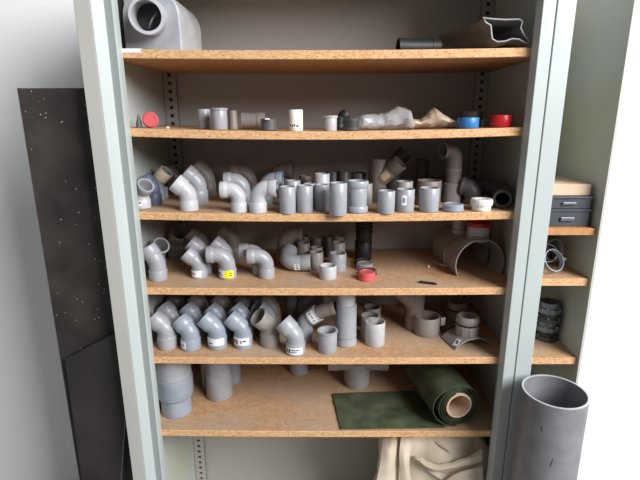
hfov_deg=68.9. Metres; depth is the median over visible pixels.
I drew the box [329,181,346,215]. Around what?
coupling
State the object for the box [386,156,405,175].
socket
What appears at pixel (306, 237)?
coupling
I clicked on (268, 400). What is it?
shelf
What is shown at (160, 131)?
shelf
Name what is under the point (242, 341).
socket
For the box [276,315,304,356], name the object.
pipe elbow
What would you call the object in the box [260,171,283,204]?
pipe elbow
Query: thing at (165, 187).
coupling
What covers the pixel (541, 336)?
flange
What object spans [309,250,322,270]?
coupling
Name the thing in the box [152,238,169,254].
socket
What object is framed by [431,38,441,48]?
socket
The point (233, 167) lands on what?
socket
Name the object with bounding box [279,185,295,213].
coupling
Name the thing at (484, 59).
shelf
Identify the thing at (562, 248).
clamp
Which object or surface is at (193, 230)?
socket
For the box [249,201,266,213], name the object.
socket
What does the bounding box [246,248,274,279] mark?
pipe elbow
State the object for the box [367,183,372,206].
coupling
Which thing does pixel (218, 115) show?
coupling
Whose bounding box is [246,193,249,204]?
socket
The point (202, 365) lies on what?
coupling
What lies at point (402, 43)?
socket
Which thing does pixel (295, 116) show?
coupling
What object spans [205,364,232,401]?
pipe sleeve
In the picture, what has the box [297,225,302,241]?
socket
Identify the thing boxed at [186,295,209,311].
pipe elbow
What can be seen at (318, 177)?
coupling
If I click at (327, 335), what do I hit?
coupling
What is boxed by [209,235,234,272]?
pipe elbow
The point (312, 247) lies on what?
coupling
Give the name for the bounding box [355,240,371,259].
coupling
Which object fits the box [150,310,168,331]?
socket
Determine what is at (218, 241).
socket
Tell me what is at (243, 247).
socket
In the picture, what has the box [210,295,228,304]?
socket
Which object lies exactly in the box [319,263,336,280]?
coupling
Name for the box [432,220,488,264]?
saddle
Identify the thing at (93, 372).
panel
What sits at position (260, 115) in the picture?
socket
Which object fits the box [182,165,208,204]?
pipe elbow
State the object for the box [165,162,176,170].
socket
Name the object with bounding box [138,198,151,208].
socket
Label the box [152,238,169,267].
pipe elbow
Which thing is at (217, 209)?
shelf
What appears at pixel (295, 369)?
coupling
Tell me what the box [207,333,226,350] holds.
socket
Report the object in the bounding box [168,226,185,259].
pipe elbow
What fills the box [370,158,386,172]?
socket
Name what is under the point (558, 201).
crate
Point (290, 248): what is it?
socket
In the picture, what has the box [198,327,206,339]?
socket
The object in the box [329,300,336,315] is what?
socket
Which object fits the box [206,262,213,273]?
socket
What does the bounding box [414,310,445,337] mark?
coupling
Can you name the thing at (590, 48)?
shelving unit
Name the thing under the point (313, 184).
coupling
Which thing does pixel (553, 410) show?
drain pipe
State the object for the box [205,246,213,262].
socket
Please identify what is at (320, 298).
socket
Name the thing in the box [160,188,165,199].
socket
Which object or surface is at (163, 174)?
socket
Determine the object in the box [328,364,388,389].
pipe tee
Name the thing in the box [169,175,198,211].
pipe elbow
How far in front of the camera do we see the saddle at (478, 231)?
1.40 m
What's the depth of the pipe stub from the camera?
1.41 m
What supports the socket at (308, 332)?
attached to the pipe elbow at (307, 319)
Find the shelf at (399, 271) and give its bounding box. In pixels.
[146,248,506,294]
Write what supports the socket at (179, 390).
attached to the pipe reducer
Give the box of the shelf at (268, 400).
[160,364,492,436]
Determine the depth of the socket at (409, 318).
1.52 m
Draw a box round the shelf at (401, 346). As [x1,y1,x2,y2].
[153,304,499,363]
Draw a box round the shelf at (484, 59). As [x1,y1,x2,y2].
[122,48,530,73]
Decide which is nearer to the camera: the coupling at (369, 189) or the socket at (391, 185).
the coupling at (369, 189)
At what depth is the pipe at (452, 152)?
1.37 m
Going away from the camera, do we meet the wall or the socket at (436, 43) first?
the socket at (436, 43)
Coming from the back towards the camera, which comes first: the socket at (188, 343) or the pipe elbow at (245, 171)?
the pipe elbow at (245, 171)
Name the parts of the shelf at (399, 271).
pipe cap, pipe cap, pipe cap, pipe cap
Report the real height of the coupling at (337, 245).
0.079 m
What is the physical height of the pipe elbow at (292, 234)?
0.125 m
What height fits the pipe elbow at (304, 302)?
0.129 m
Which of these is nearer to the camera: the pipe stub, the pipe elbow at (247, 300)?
the pipe stub
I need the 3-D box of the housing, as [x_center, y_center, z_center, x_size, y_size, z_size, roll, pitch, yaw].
[-0.426,-0.575,1.250,0.143,0.151,0.289,0,15,0]
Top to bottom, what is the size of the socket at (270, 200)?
0.034 m
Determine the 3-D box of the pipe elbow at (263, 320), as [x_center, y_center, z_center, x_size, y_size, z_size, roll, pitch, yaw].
[-0.167,0.264,1.419,0.089,0.122,0.060,-9,17,-31]
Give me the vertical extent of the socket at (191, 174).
0.057 m
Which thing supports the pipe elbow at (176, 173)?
on the shelf at (217, 209)
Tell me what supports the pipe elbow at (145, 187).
on the shelf at (217, 209)
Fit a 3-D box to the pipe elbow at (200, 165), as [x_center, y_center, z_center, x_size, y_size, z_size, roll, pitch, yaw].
[-0.378,-0.201,1.500,0.083,0.121,0.056,-3,15,-9]
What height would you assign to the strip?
0.210 m
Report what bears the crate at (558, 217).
on the shelving unit at (590, 48)
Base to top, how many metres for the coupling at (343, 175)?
0.088 m
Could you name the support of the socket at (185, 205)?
attached to the pipe elbow at (188, 202)
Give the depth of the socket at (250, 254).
1.36 m
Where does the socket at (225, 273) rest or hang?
attached to the pipe elbow at (223, 257)
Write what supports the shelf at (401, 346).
attached to the tall cabinet
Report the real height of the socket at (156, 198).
0.032 m
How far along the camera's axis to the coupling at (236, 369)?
1.66 m
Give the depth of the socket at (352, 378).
1.63 m
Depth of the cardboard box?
1.26 m
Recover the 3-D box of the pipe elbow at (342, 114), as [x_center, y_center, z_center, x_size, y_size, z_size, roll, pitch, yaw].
[0.062,-0.340,1.320,0.047,0.056,0.033,-4,15,-14]
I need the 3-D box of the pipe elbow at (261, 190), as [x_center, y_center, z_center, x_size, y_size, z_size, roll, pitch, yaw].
[-0.154,-0.119,1.261,0.078,0.089,0.048,1,15,4]
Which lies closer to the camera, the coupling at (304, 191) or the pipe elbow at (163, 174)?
the coupling at (304, 191)
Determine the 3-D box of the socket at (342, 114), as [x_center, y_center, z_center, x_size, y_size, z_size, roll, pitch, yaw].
[0.069,-0.351,1.319,0.033,0.035,0.033,-4,15,-14]
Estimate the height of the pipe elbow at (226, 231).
0.130 m
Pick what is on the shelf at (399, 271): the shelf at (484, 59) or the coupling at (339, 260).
the coupling at (339, 260)
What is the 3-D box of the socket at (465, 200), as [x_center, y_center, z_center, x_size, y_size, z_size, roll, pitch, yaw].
[0.450,-0.115,1.372,0.057,0.012,0.057,0,15,0]
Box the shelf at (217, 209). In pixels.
[139,190,514,221]
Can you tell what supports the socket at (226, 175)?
attached to the pipe elbow at (238, 179)
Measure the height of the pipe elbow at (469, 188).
0.075 m
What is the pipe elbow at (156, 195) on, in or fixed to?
on the shelf at (217, 209)
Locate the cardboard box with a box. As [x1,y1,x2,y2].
[553,177,591,194]
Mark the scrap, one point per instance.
(424, 282)
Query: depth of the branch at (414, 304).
1.50 m
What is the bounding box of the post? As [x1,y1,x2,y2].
[73,0,145,479]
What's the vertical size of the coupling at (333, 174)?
0.085 m
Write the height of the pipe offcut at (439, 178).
0.062 m
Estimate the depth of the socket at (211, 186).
1.49 m
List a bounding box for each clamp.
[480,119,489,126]
[544,249,566,271]
[546,238,567,261]
[546,244,562,261]
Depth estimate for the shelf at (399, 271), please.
1.37 m
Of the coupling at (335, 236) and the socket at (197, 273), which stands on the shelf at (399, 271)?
the coupling at (335, 236)
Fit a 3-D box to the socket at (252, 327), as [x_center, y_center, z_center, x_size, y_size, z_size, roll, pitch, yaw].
[-0.238,0.288,1.483,0.058,0.043,0.058,0,15,0]
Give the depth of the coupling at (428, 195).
1.25 m
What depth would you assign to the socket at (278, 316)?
1.54 m
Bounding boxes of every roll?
[333,364,478,428]
[457,118,478,127]
[489,115,513,126]
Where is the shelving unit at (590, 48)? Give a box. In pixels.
[502,0,637,479]
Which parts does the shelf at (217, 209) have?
pipe cap, pipe cap, screw lid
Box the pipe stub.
[313,300,336,318]
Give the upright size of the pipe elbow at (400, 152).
0.155 m
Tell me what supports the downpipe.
on the shelf at (484, 59)
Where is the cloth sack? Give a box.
[373,436,488,479]
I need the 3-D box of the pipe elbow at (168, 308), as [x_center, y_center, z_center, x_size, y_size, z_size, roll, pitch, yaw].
[-0.477,0.249,1.479,0.084,0.119,0.058,5,16,20]
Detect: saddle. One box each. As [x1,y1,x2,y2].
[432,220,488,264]
[445,220,504,275]
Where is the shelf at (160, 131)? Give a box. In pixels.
[130,111,522,139]
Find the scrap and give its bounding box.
[419,281,436,284]
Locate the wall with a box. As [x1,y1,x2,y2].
[0,0,639,479]
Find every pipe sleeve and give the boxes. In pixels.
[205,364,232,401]
[336,295,356,347]
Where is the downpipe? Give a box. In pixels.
[438,17,528,48]
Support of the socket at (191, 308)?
attached to the pipe elbow at (191, 308)
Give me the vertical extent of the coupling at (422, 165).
0.113 m
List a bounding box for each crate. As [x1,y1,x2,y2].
[549,209,591,225]
[551,195,593,208]
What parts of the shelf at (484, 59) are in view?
paper strip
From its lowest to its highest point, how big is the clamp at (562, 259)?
0.065 m
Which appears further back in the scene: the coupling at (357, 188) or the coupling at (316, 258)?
the coupling at (316, 258)
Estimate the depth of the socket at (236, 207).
1.25 m
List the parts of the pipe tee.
stem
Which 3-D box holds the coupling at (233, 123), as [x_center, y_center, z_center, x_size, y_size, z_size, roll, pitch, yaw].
[-0.240,-0.331,1.286,0.026,0.051,0.026,0,15,0]
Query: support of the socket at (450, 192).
attached to the pipe at (452, 152)
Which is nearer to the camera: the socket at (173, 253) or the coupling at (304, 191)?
the coupling at (304, 191)
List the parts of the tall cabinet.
post, panel, perforated rail, panel, perforated rail, panel, post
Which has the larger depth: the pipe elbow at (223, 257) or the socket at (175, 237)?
the socket at (175, 237)
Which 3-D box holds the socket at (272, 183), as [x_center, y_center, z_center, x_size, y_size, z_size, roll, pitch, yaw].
[-0.126,-0.139,1.254,0.021,0.048,0.048,1,15,4]
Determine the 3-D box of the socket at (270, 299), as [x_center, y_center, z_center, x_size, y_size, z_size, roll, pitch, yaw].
[-0.179,0.201,1.546,0.063,0.062,0.058,5,15,18]
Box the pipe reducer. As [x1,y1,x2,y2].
[155,363,193,418]
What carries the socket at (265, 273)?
attached to the pipe elbow at (266, 268)
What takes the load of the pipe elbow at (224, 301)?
on the shelf at (401, 346)
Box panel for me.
[65,332,127,479]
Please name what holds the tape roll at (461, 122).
on the shelf at (160, 131)
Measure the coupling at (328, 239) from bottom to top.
0.072 m
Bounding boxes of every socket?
[136,178,153,195]
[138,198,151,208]
[140,173,155,179]
[143,242,160,259]
[148,268,167,281]
[150,193,161,205]
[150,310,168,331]
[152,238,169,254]
[154,166,172,183]
[155,300,176,314]
[156,369,193,403]
[157,333,177,350]
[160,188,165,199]
[164,295,183,304]
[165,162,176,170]
[168,226,185,244]
[168,248,184,259]
[169,175,188,194]
[172,313,193,333]
[179,200,198,211]
[179,300,199,315]
[180,247,198,264]
[180,336,200,351]
[182,165,198,181]
[183,224,200,240]
[184,235,203,250]
[186,295,205,304]
[191,268,207,278]
[194,159,206,172]
[196,190,208,204]
[197,310,218,331]
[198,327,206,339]
[203,301,222,314]
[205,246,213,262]
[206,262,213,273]
[207,182,216,196]
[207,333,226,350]
[209,235,225,246]
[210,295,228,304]
[215,222,233,238]
[219,181,227,197]
[219,267,236,279]
[223,172,230,181]
[223,309,244,330]
[225,326,230,338]
[227,301,247,314]
[230,164,236,172]
[230,202,247,212]
[232,248,242,261]
[233,295,251,304]
[234,332,252,349]
[239,243,247,258]
[241,112,249,128]
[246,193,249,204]
[246,248,254,263]
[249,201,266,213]
[250,299,269,313]
[250,308,272,330]
[251,326,254,337]
[252,264,258,274]
[257,112,264,128]
[258,267,274,279]
[260,331,279,348]
[261,295,275,303]
[266,196,273,204]
[268,179,277,196]
[275,171,283,187]
[276,249,281,263]
[276,314,281,324]
[276,315,297,337]
[280,244,297,254]
[285,162,294,178]
[286,340,304,356]
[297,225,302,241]
[301,254,310,270]
[304,305,323,325]
[304,328,312,342]
[317,295,323,304]
[328,364,337,370]
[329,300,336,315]
[337,124,343,129]
[339,109,349,117]
[344,370,369,387]
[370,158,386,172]
[372,187,385,201]
[378,364,388,370]
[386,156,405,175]
[386,179,400,194]
[393,147,409,162]
[396,38,407,49]
[405,314,423,331]
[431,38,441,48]
[442,182,461,202]
[459,177,466,195]
[463,198,469,203]
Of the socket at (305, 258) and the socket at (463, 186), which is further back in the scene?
the socket at (305, 258)
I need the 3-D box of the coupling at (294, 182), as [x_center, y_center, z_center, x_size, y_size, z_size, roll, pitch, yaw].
[-0.076,-0.132,1.332,0.042,0.078,0.042,0,15,0]
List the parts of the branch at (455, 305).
saddle plate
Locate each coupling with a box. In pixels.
[164,186,168,198]
[197,109,210,128]
[201,364,205,386]
[210,108,227,129]
[229,110,237,129]
[231,364,240,384]
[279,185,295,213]
[285,295,298,320]
[286,179,299,208]
[289,110,302,130]
[289,364,307,375]
[296,184,312,212]
[297,241,309,254]
[299,175,310,183]
[303,183,314,207]
[303,234,309,241]
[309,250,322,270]
[311,235,322,250]
[311,246,321,249]
[314,173,329,183]
[314,183,328,210]
[317,325,337,354]
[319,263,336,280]
[323,116,337,130]
[325,236,331,257]
[326,171,337,181]
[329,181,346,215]
[329,251,345,271]
[332,234,344,240]
[332,240,344,254]
[338,170,349,198]
[347,179,368,213]
[351,172,365,179]
[355,222,372,242]
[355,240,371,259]
[360,311,379,340]
[363,303,380,317]
[365,317,384,347]
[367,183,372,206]
[377,189,394,213]
[395,180,412,205]
[396,188,414,212]
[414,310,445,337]
[415,159,428,193]
[416,179,441,204]
[418,186,439,212]
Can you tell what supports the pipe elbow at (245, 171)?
on the shelf at (217, 209)
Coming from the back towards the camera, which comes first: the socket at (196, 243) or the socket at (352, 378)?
the socket at (352, 378)
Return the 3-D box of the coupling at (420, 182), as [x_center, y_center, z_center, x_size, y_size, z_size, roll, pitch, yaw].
[0.318,-0.140,1.366,0.071,0.070,0.071,0,15,0]
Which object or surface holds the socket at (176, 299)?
attached to the pipe elbow at (178, 301)
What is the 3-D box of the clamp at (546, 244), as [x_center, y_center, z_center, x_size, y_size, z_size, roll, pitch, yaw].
[0.671,0.038,1.377,0.080,0.056,0.023,7,16,25]
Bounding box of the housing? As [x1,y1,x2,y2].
[123,0,201,49]
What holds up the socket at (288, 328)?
attached to the pipe elbow at (288, 328)
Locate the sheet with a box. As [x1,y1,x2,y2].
[17,88,132,479]
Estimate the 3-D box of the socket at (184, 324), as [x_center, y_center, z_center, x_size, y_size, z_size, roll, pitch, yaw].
[-0.413,0.251,1.408,0.062,0.064,0.059,6,16,22]
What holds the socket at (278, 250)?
attached to the pipe elbow at (292, 234)
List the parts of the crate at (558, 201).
handle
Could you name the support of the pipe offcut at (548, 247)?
on the shelving unit at (590, 48)
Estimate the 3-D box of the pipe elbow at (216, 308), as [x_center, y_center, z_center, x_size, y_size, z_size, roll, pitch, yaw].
[-0.327,0.250,1.476,0.084,0.119,0.058,3,15,12]
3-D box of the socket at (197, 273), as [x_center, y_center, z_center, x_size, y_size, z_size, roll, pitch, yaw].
[-0.360,0.098,1.394,0.047,0.024,0.047,0,15,0]
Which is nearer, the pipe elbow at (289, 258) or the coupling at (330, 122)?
the coupling at (330, 122)
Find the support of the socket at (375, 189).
attached to the branch at (382, 172)
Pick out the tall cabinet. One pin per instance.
(128, 91)
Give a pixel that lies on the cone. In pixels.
(138, 121)
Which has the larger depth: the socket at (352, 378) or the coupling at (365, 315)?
the socket at (352, 378)
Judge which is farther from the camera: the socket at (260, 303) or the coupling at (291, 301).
the coupling at (291, 301)
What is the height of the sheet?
1.724 m
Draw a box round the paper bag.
[407,110,456,127]
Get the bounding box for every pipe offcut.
[241,112,265,128]
[396,38,441,49]
[424,177,445,195]
[546,239,550,255]
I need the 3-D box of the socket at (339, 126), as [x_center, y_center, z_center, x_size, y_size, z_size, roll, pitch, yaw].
[0.055,-0.320,1.323,0.033,0.016,0.033,0,15,0]
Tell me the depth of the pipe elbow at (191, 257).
1.37 m
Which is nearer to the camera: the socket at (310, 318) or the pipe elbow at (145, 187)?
the pipe elbow at (145, 187)
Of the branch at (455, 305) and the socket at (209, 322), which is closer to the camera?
the socket at (209, 322)
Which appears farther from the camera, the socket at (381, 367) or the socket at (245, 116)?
the socket at (381, 367)
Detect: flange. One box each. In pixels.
[535,329,557,342]
[536,319,559,332]
[537,312,561,323]
[538,297,561,314]
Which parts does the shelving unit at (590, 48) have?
post, chipboard shelf, chipboard shelf, chipboard shelf, panel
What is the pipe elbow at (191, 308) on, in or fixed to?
on the shelf at (401, 346)
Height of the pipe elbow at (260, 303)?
0.119 m
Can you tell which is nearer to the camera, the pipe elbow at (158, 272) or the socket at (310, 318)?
the pipe elbow at (158, 272)
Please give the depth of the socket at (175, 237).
1.54 m
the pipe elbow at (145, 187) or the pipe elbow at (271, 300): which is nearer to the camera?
the pipe elbow at (145, 187)
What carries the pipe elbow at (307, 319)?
on the shelf at (401, 346)
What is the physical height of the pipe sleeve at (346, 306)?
0.192 m
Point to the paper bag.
(433, 119)
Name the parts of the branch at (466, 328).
saddle plate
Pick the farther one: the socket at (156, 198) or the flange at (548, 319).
the flange at (548, 319)
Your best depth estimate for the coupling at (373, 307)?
1.55 m
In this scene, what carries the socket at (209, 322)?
attached to the pipe elbow at (210, 323)
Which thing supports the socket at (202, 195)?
attached to the pipe elbow at (195, 178)
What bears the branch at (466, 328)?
on the shelf at (401, 346)
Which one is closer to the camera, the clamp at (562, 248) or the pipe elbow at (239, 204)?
the pipe elbow at (239, 204)
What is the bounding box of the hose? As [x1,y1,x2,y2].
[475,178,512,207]
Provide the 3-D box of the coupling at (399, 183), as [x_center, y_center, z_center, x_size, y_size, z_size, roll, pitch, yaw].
[0.241,-0.133,1.337,0.048,0.073,0.048,0,15,0]
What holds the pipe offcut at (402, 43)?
on the shelf at (484, 59)
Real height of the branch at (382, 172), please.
0.139 m
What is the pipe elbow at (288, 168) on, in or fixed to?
on the shelf at (217, 209)
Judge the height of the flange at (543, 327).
0.030 m
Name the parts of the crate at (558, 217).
handle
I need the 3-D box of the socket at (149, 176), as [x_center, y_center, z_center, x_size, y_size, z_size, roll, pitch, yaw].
[-0.498,-0.172,1.345,0.045,0.045,0.042,4,15,15]
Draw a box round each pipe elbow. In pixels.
[136,178,153,208]
[140,173,161,205]
[143,242,167,281]
[150,310,177,350]
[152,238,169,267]
[153,166,172,199]
[155,300,180,339]
[164,295,186,310]
[165,162,181,193]
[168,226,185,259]
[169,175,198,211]
[172,313,200,351]
[179,300,206,339]
[180,247,207,278]
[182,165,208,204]
[183,224,208,245]
[184,235,213,273]
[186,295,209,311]
[194,159,216,196]
[197,310,226,350]
[203,301,230,338]
[205,246,236,279]
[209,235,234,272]
[210,295,233,316]
[215,222,242,261]
[219,181,247,212]
[223,172,250,204]
[223,309,252,349]
[227,301,254,337]
[230,164,256,191]
[233,295,255,328]
[239,243,260,274]
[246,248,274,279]
[249,179,277,213]
[250,299,275,334]
[250,308,279,348]
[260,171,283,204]
[261,295,281,324]
[270,162,294,196]
[276,225,302,263]
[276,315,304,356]
[280,244,310,270]
[296,295,323,321]
[297,305,323,342]
[337,109,349,129]
[386,147,409,194]
[459,177,482,203]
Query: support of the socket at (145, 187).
attached to the pipe elbow at (145, 187)
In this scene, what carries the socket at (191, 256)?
attached to the pipe elbow at (191, 257)
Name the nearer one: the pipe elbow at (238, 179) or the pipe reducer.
the pipe elbow at (238, 179)
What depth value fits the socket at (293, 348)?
1.36 m
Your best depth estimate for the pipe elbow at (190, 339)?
1.39 m
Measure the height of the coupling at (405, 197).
0.061 m
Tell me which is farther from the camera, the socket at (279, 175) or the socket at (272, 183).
the socket at (279, 175)
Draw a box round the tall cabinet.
[90,0,556,479]
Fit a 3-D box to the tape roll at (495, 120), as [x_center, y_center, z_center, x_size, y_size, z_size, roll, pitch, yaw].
[0.479,-0.315,1.234,0.058,0.030,0.058,0,15,0]
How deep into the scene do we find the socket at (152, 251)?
1.33 m
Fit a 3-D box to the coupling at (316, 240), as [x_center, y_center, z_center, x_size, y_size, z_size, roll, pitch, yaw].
[-0.011,0.020,1.612,0.040,0.066,0.040,0,15,0]
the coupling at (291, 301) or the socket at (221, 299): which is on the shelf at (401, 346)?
the coupling at (291, 301)
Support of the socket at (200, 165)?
attached to the pipe elbow at (200, 165)
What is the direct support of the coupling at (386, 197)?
on the shelf at (217, 209)
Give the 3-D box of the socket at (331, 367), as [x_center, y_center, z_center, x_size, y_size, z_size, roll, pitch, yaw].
[0.046,0.422,1.650,0.035,0.078,0.078,0,15,0]
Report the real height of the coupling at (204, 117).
0.053 m
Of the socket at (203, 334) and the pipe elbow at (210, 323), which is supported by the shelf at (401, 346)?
the pipe elbow at (210, 323)
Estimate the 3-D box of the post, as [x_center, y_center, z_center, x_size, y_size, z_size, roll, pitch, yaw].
[-0.550,0.270,1.319,0.039,1.990,0.044,0,15,0]
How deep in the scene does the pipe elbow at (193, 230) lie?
1.51 m
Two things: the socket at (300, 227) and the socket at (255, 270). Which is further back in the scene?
the socket at (300, 227)
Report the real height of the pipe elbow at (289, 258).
0.073 m
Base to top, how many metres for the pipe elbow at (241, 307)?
0.119 m
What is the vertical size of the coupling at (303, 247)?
0.075 m
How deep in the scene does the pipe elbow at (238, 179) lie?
1.35 m
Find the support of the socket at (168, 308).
attached to the pipe elbow at (168, 308)
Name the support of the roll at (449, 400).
on the shelf at (268, 400)
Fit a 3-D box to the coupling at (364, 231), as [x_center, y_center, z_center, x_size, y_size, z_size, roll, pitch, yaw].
[0.147,-0.031,1.551,0.060,0.070,0.060,0,15,0]
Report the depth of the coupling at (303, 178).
1.42 m
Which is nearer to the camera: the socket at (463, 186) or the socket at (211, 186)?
the socket at (463, 186)
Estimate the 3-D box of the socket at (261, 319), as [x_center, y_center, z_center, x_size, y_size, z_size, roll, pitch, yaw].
[-0.175,0.239,1.407,0.068,0.068,0.060,-9,17,-30]
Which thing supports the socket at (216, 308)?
attached to the pipe elbow at (216, 308)
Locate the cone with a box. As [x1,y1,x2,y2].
[136,114,142,127]
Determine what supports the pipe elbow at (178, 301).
on the shelf at (401, 346)
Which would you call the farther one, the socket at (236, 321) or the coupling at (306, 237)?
the coupling at (306, 237)
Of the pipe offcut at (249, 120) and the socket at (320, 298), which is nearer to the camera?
the pipe offcut at (249, 120)
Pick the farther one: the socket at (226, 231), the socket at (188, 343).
the socket at (226, 231)
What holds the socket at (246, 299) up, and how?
attached to the pipe elbow at (247, 300)
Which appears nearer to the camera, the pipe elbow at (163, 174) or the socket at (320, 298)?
the pipe elbow at (163, 174)
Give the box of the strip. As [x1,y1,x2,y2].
[117,0,125,48]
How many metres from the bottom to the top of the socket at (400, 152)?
0.057 m
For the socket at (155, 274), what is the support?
attached to the pipe elbow at (158, 272)
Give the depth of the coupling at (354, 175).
1.45 m
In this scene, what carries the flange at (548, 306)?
on the flange at (548, 319)
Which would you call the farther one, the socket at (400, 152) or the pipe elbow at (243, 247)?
the socket at (400, 152)
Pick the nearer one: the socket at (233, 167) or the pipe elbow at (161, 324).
the pipe elbow at (161, 324)
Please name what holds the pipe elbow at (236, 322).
on the shelf at (401, 346)
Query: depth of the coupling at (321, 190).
1.28 m
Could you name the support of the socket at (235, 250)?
attached to the pipe elbow at (226, 231)
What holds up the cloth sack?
on the tall cabinet
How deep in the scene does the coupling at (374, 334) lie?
1.41 m
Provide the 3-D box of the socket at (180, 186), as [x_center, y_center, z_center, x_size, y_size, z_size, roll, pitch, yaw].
[-0.384,-0.149,1.268,0.054,0.055,0.054,0,15,0]
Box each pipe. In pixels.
[439,142,462,202]
[510,374,589,479]
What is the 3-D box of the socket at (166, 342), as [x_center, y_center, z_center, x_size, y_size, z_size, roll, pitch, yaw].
[-0.464,0.306,1.418,0.057,0.039,0.057,0,15,0]
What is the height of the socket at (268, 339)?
0.042 m
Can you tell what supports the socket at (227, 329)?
attached to the pipe elbow at (216, 308)
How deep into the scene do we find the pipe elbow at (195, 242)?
1.40 m
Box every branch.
[370,156,405,201]
[394,295,424,331]
[440,298,467,330]
[442,311,490,349]

